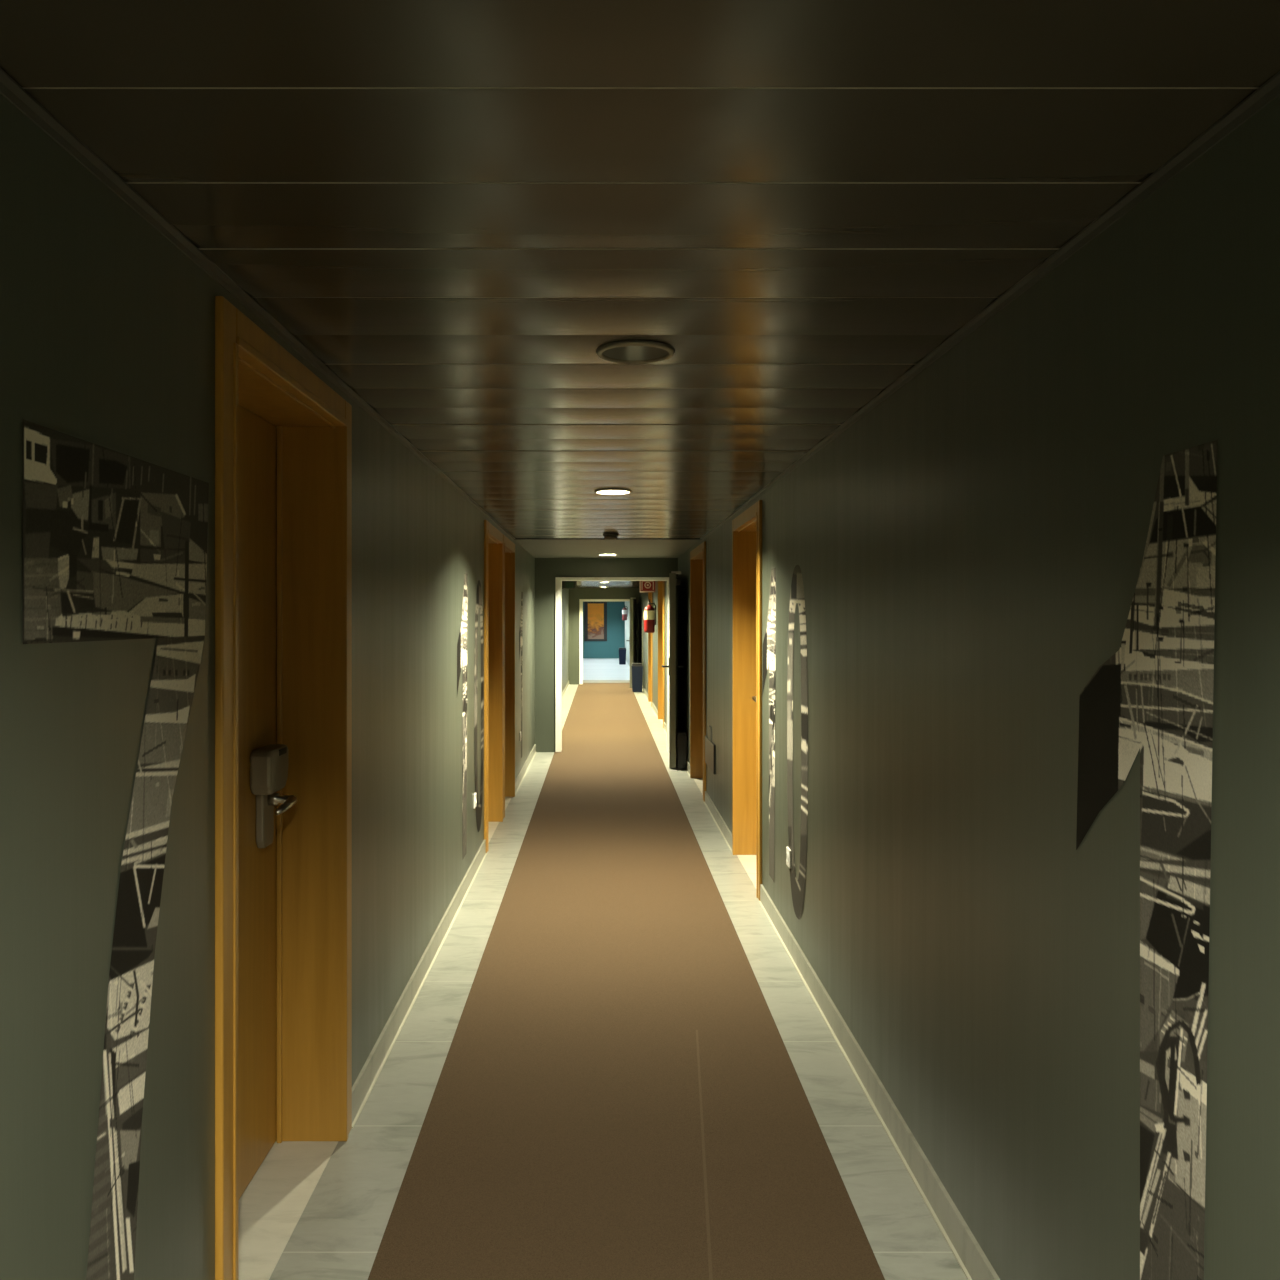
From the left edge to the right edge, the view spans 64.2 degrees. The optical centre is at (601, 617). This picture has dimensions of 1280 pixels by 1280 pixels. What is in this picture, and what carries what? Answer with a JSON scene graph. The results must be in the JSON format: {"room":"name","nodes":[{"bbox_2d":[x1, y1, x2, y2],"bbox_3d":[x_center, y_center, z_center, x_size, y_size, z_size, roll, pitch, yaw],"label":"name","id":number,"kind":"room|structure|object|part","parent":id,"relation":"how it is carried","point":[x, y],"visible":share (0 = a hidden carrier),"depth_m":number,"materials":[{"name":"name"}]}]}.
{"room":"hotel corridor","nodes":[
{"label":"hotel corridor","id":0,"kind":"room"},
{"bbox_2d":[0,93,568,1279],"bbox_3d":[-0.885,0.365,10.035,0.270,2.270,26.070,0,0,0],"label":"wall","id":1,"kind":"structure","parent":0,"point":[107,326],"depth_m":1.67,"materials":[{"name":"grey paint"}]},
{"bbox_2d":[23,419,208,1279],"bbox_3d":[-0.749,0.522,1.630,0.001,1.557,0.624,0,0,0],"label":"wall mural","id":2,"kind":"object","parent":1,"relation":"attached to","point":[115,543],"visible":1,"depth_m":1.61},
{"bbox_2d":[0,68,514,540],"bbox_3d":[-0.741,-0.662,2.814,0.018,0.016,11.628,0,0,0],"label":"trim","id":3,"kind":"structure","parent":1,"relation":"attached to","point":[11,90],"depth_m":1.76,"materials":[{"name":"grey"}]},
{"bbox_2d":[215,296,351,1279],"bbox_3d":[-0.855,0.437,2.485,0.250,2.124,1.020,0,0,0],"label":"door","id":4,"kind":"structure","parent":1,"relation":"in","point":[283,436],"depth_m":2.85,"materials":[{"name":"brown wood"}]},
{"bbox_3d":[-0.919,0.521,2.781,0.022,0.202,0.092,0,0,0],"label":"lock plate","id":5,"kind":"part","parent":4,"relation":"part of","materials":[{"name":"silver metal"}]},
{"bbox_3d":[-0.868,0.497,2.730,0.085,0.038,0.145,0,0,0],"label":"handle","id":6,"kind":"part","parent":4,"relation":"part of","materials":[{"name":"silver metal"}]},
{"bbox_2d":[351,681,569,1128],"bbox_3d":[-0.741,1.454,10.000,0.019,0.092,26.000,0,0,0],"label":"baseboard","id":7,"kind":"structure","parent":1,"relation":"attached to","point":[370,1072],"depth_m":3.96,"materials":[{"name":"stone"}]},
{"bbox_2d":[457,573,467,858],"bbox_3d":[-0.749,0.527,5.469,0.001,1.545,0.418,0,0,0],"label":"wall mural","id":8,"kind":"object","parent":1,"relation":"attached to","point":[462,639],"visible":1,"depth_m":5.55},
{"bbox_2d":[473,792,476,808],"bbox_3d":[-0.744,1.070,5.980,0.012,0.082,0.082,0,0,0],"label":"wall socket","id":9,"kind":"object","parent":1,"relation":"attached to","point":[475,793],"visible":1,"depth_m":5.96,"materials":[{"name":"white plastic"}]},
{"bbox_2d":[474,580,483,831],"bbox_3d":[-0.749,0.535,6.215,0.001,1.530,0.470,0,0,0],"label":"wall mural","id":10,"kind":"object","parent":1,"relation":"attached to","point":[479,592],"visible":0.99,"depth_m":6.18},
{"bbox_2d":[484,520,502,852],"bbox_3d":[-0.855,0.437,7.030,0.250,2.124,1.090,0,0,0],"label":"door","id":11,"kind":"structure","parent":1,"relation":"in","point":[493,538],"depth_m":7.50,"materials":[{"name":"brown wood"}]},
{"bbox_2d":[503,534,514,818],"bbox_3d":[-0.855,0.437,8.115,0.250,2.124,1.020,0,0,0],"label":"door","id":12,"kind":"structure","parent":1,"relation":"in","point":[508,545],"depth_m":8.55,"materials":[{"name":"brown wood"}]},
{"bbox_2d":[519,592,522,757],"bbox_3d":[-0.749,0.527,9.409,0.001,1.545,0.418,0,0,0],"label":"wall mural","id":13,"kind":"object","parent":1,"relation":"attached to","point":[521,620],"visible":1,"depth_m":9.48},
{"bbox_2d":[238,658,966,1279],"bbox_3d":[0.049,1.538,17.500,2.138,0.084,41.400,0,0,0],"label":"floor","id":14,"kind":"structure","parent":0,"point":[311,1210],"depth_m":3.04,"materials":[{"name":"stone"}]},
{"bbox_2d":[619,648,625,664],"bbox_3d":[0.660,1.230,33.000,0.240,0.540,0.300,0,0,0],"label":"waste bin","id":15,"kind":"object","parent":14,"relation":"on","point":[622,651],"visible":1,"depth_m":32.86,"materials":[{"name":"blue plastic"}]},
{"bbox_2d":[368,683,884,1279],"bbox_3d":[0.055,1.497,10.310,1.170,0.006,26.420,0,0,0],"label":"carpet runner","id":16,"kind":"object","parent":14,"relation":"on","point":[619,1094],"visible":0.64,"depth_m":3.23,"materials":[{"name":"brown carpet"}]},
{"bbox_2d":[631,663,642,691],"bbox_3d":[0.715,1.210,20.750,0.225,0.580,0.300,0,0,0],"label":"waste bin","id":17,"kind":"object","parent":14,"relation":"on","point":[637,668],"visible":1,"depth_m":20.61,"materials":[{"name":"blue plastic"}]},
{"bbox_3d":[0.715,0.949,20.750,0.225,0.058,0.300,0,0,0],"label":"lid","id":18,"kind":"part","parent":17,"relation":"part of","materials":[{"name":"black plastic"}]},
{"bbox_2d":[676,731,686,769],"bbox_3d":[0.790,1.315,10.140,0.092,0.370,0.160,0,0,0],"label":"waste bin","id":19,"kind":"object","parent":14,"relation":"on","point":[681,737],"visible":1,"depth_m":10.07,"materials":[{"name":"black plastic"}]},
{"bbox_3d":[0.790,1.149,10.140,0.092,0.037,0.160,0,0,0],"label":"lid","id":20,"kind":"part","parent":19,"relation":"part of","materials":[{"name":"black plastic"}]},
{"bbox_2d":[583,601,624,657],"bbox_3d":[0.049,0.365,38.100,2.138,2.270,0.200,0,0,0],"label":"wall","id":21,"kind":"structure","parent":0,"point":[609,648],"depth_m":38.00,"materials":[{"name":"teal paint"}]},
{"bbox_2d":[584,601,606,640],"bbox_3d":[-0.235,0.120,37.977,0.850,1.480,0.044,0,0,0],"label":"framed painting","id":22,"kind":"object","parent":21,"relation":"attached to","point":[595,612],"visible":1,"depth_m":37.98,"materials":[{"name":"black"}]},
{"bbox_2d":[569,588,639,684],"bbox_3d":[0.049,0.390,23.075,1.598,2.220,0.150,0,0,0],"label":"wall","id":23,"kind":"structure","parent":0,"point":[576,594],"depth_m":23.00,"materials":[{"name":"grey paint"}]},
{"bbox_2d":[579,599,629,683],"bbox_3d":[0.105,0.537,23.075,1.230,1.925,0.186,0,0,0],"label":"door frame","id":24,"kind":"structure","parent":23,"relation":"attached to","point":[580,600],"depth_m":22.98,"materials":[{"name":"white wood"}]},
{"bbox_2d":[535,558,677,751],"bbox_3d":[0.049,0.390,11.475,1.598,2.220,0.150,0,0,0],"label":"wall","id":25,"kind":"structure","parent":0,"point":[546,569],"depth_m":11.40,"materials":[{"name":"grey paint"}]},
{"bbox_2d":[555,577,668,751],"bbox_3d":[0.122,0.522,11.475,1.285,1.955,0.186,0,0,0],"label":"door frame","id":26,"kind":"structure","parent":25,"relation":"attached to","point":[558,580],"depth_m":11.38,"materials":[{"name":"white wood"}]},
{"bbox_2d":[515,540,699,557],"bbox_3d":[0.049,-0.670,10.029,1.598,0.001,2.742,0,0,0],"label":"ceiling","id":27,"kind":"structure","parent":0,"point":[536,548],"depth_m":9.83,"materials":[{"name":"grey paint"}]},
{"bbox_2d":[598,554,616,555],"bbox_3d":[0.060,-0.707,10.720,0.200,0.091,0.200,0,0,0],"label":"recessed light","id":28,"kind":"object","parent":27,"relation":"in","point":[598,554],"visible":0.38,"depth_m":10.66,"materials":[{"name":"white glass"}]},
{"bbox_2d":[576,581,639,587],"bbox_3d":[0.049,-0.673,17.275,1.598,0.007,11.450,0,0,0],"label":"ceiling","id":29,"kind":"structure","parent":0,"point":[584,584],"depth_m":20.40,"materials":[{"name":"metal"}]},
{"bbox_2d":[562,581,580,588],"bbox_3d":[-0.520,-0.535,14.002,0.460,0.270,0.055,0,0,0],"label":"exit sign","id":30,"kind":"object","parent":29,"relation":"hanging from","point":[565,584],"visible":0.43,"depth_m":13.98,"materials":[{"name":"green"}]},
{"bbox_3d":[-0.445,-0.458,13.977,0.110,0.085,0.005,0,0,0],"label":"panel","id":31,"kind":"part","parent":30,"relation":"part of","materials":[{"name":"green plastic"}]},
{"bbox_2d":[0,0,1279,537],"bbox_3d":[0.049,-0.673,2.847,1.598,0.007,11.562,0,0,0],"label":"ceiling","id":32,"kind":"structure","parent":0,"point":[452,206],"depth_m":1.55,"materials":[{"name":"metal"}]},
{"bbox_2d":[603,533,618,539],"bbox_3d":[0.070,-0.645,8.120,0.128,0.051,0.128,0,0,0],"label":"smoke detector","id":33,"kind":"object","parent":32,"relation":"attached to","point":[608,536],"visible":1,"depth_m":8.07,"materials":[{"name":"brown plastic"}]},
{"bbox_2d":[594,489,631,494],"bbox_3d":[0.058,-0.707,5.385,0.200,0.091,0.200,0,0,0],"label":"recessed light","id":34,"kind":"object","parent":32,"relation":"in","point":[599,491],"visible":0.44,"depth_m":5.43,"materials":[{"name":"white glass"}]},
{"bbox_2d":[596,341,674,363],"bbox_3d":[0.084,-0.707,2.565,0.200,0.091,0.200,0,0,0],"label":"recessed light","id":35,"kind":"object","parent":32,"relation":"in","point":[627,352],"visible":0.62,"depth_m":2.62,"materials":[{"name":"grey metal"}]},
{"bbox_2d":[625,95,1279,1279],"bbox_3d":[0.983,0.365,17.600,0.270,2.270,41.200,0,0,0],"label":"wall","id":36,"kind":"structure","parent":0,"point":[968,551],"depth_m":1.99,"materials":[{"name":"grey paint"}]},
{"bbox_2d":[514,538,701,539],"bbox_3d":[0.049,-0.682,8.642,1.598,0.036,0.032,0,0,0],"label":"trim","id":37,"kind":"structure","parent":36,"relation":"attached to","point":[515,538],"depth_m":8.63,"materials":[{"name":"black"}]},
{"bbox_2d":[622,605,627,619],"bbox_3d":[0.749,-0.178,33.595,0.180,0.517,0.185,0,0,-42],"label":"fire extinguisher","id":38,"kind":"object","parent":36,"relation":"attached to","point":[624,610],"visible":1,"depth_m":33.54,"materials":[{"name":"red metal"}]},
{"bbox_2d":[626,598,637,687],"bbox_3d":[0.685,0.526,22.357,0.232,1.923,1.225,0,0,5],"label":"door","id":39,"kind":"structure","parent":36,"relation":"in","point":[632,640],"depth_m":21.80,"materials":[{"name":"grey"}]},
{"bbox_2d":[640,581,654,591],"bbox_3d":[0.724,-0.507,16.293,0.248,0.195,0.014,0,0,0],"label":"fire sign","id":40,"kind":"object","parent":36,"relation":"attached to","point":[645,586],"visible":0.96,"depth_m":16.29,"materials":[{"name":"red plastic"}]},
{"bbox_2d":[644,600,655,632],"bbox_3d":[0.749,-0.029,15.995,0.180,0.517,0.185,0,0,-42],"label":"fire extinguisher","id":41,"kind":"object","parent":36,"relation":"attached to","point":[649,611],"visible":1,"depth_m":15.93,"materials":[{"name":"red metal"}]},
{"bbox_2d":[648,592,651,706],"bbox_3d":[0.953,0.437,17.725,0.250,2.124,1.200,0,0,0],"label":"door","id":42,"kind":"structure","parent":36,"relation":"in","point":[649,593],"depth_m":18.25,"materials":[{"name":"brown wood"}]},
{"bbox_3d":[0.840,0.437,17.725,0.017,2.124,1.200,0,0,0],"label":"casing","id":43,"kind":"part","parent":42,"relation":"part of","materials":[{"name":"brown wood"}]},
{"bbox_2d":[658,581,664,727],"bbox_3d":[0.953,0.437,14.500,0.250,2.124,1.350,0,0,0],"label":"door","id":44,"kind":"structure","parent":36,"relation":"in","point":[661,584],"depth_m":15.10,"materials":[{"name":"brown wood"}]},
{"bbox_3d":[0.840,0.437,14.500,0.017,2.124,1.350,0,0,0],"label":"casing","id":45,"kind":"part","parent":44,"relation":"part of","materials":[{"name":"brown wood"}]},
{"bbox_2d":[662,571,683,767],"bbox_3d":[0.744,0.511,10.743,0.222,1.953,1.253,0,0,4],"label":"door","id":46,"kind":"structure","parent":36,"relation":"in","point":[673,581],"depth_m":10.12,"materials":[{"name":"grey"}]},
{"bbox_3d":[0.780,0.485,10.230,0.078,0.170,0.145,0,0,4],"label":"handle","id":47,"kind":"part","parent":46,"relation":"part of","materials":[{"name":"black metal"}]},
{"bbox_2d":[690,541,705,801],"bbox_3d":[0.953,0.437,8.965,0.250,2.124,1.320,0,0,0],"label":"door","id":48,"kind":"structure","parent":36,"relation":"in","point":[697,555],"depth_m":9.55,"materials":[{"name":"brown wood"}]},
{"bbox_2d":[705,726,714,773],"bbox_3d":[0.841,1.008,7.940,0.014,0.325,0.640,0,0,0],"label":"wall box","id":49,"kind":"object","parent":36,"relation":"attached to","point":[709,745],"visible":1,"depth_m":7.88,"materials":[{"name":"black plastic"}]},
{"bbox_2d":[732,500,761,900],"bbox_3d":[0.953,0.437,5.960,0.250,2.124,1.130,0,0,0],"label":"door","id":50,"kind":"structure","parent":36,"relation":"in","point":[746,527],"depth_m":6.45,"materials":[{"name":"brown wood"}]},
{"bbox_2d":[762,568,775,881],"bbox_3d":[0.846,0.527,5.171,0.001,1.545,0.418,0,0,0],"label":"wall mural","id":51,"kind":"object","parent":36,"relation":"attached to","point":[769,643],"visible":1,"depth_m":5.09},
{"bbox_2d":[786,846,790,868],"bbox_3d":[0.841,1.080,4.600,0.012,0.082,0.082,0,0,0],"label":"wall socket","id":52,"kind":"object","parent":36,"relation":"attached to","point":[788,851],"visible":1,"depth_m":4.58,"materials":[{"name":"white plastic"}]},
{"bbox_2d":[787,565,807,919],"bbox_3d":[0.846,0.535,4.425,0.001,1.530,0.470,0,0,0],"label":"wall mural","id":53,"kind":"object","parent":36,"relation":"attached to","point":[797,588],"visible":1,"depth_m":4.37},
{"bbox_2d":[642,685,999,1279],"bbox_3d":[0.838,1.454,10.000,0.019,0.092,26.000,0,0,0],"label":"baseboard","id":54,"kind":"structure","parent":36,"relation":"attached to","point":[968,1253],"depth_m":3.00,"materials":[{"name":"stone"}]},
{"bbox_2d":[700,71,1279,539],"bbox_3d":[0.839,-0.662,2.814,0.018,0.016,11.628,0,0,0],"label":"trim","id":55,"kind":"structure","parent":36,"relation":"attached to","point":[1270,90],"depth_m":1.77,"materials":[{"name":"grey"}]},
{"bbox_2d":[1076,440,1216,1279],"bbox_3d":[0.846,0.527,1.611,0.001,1.545,0.418,0,0,0],"label":"wall mural","id":56,"kind":"object","parent":36,"relation":"attached to","point":[1153,696],"visible":1,"depth_m":1.51}
]}

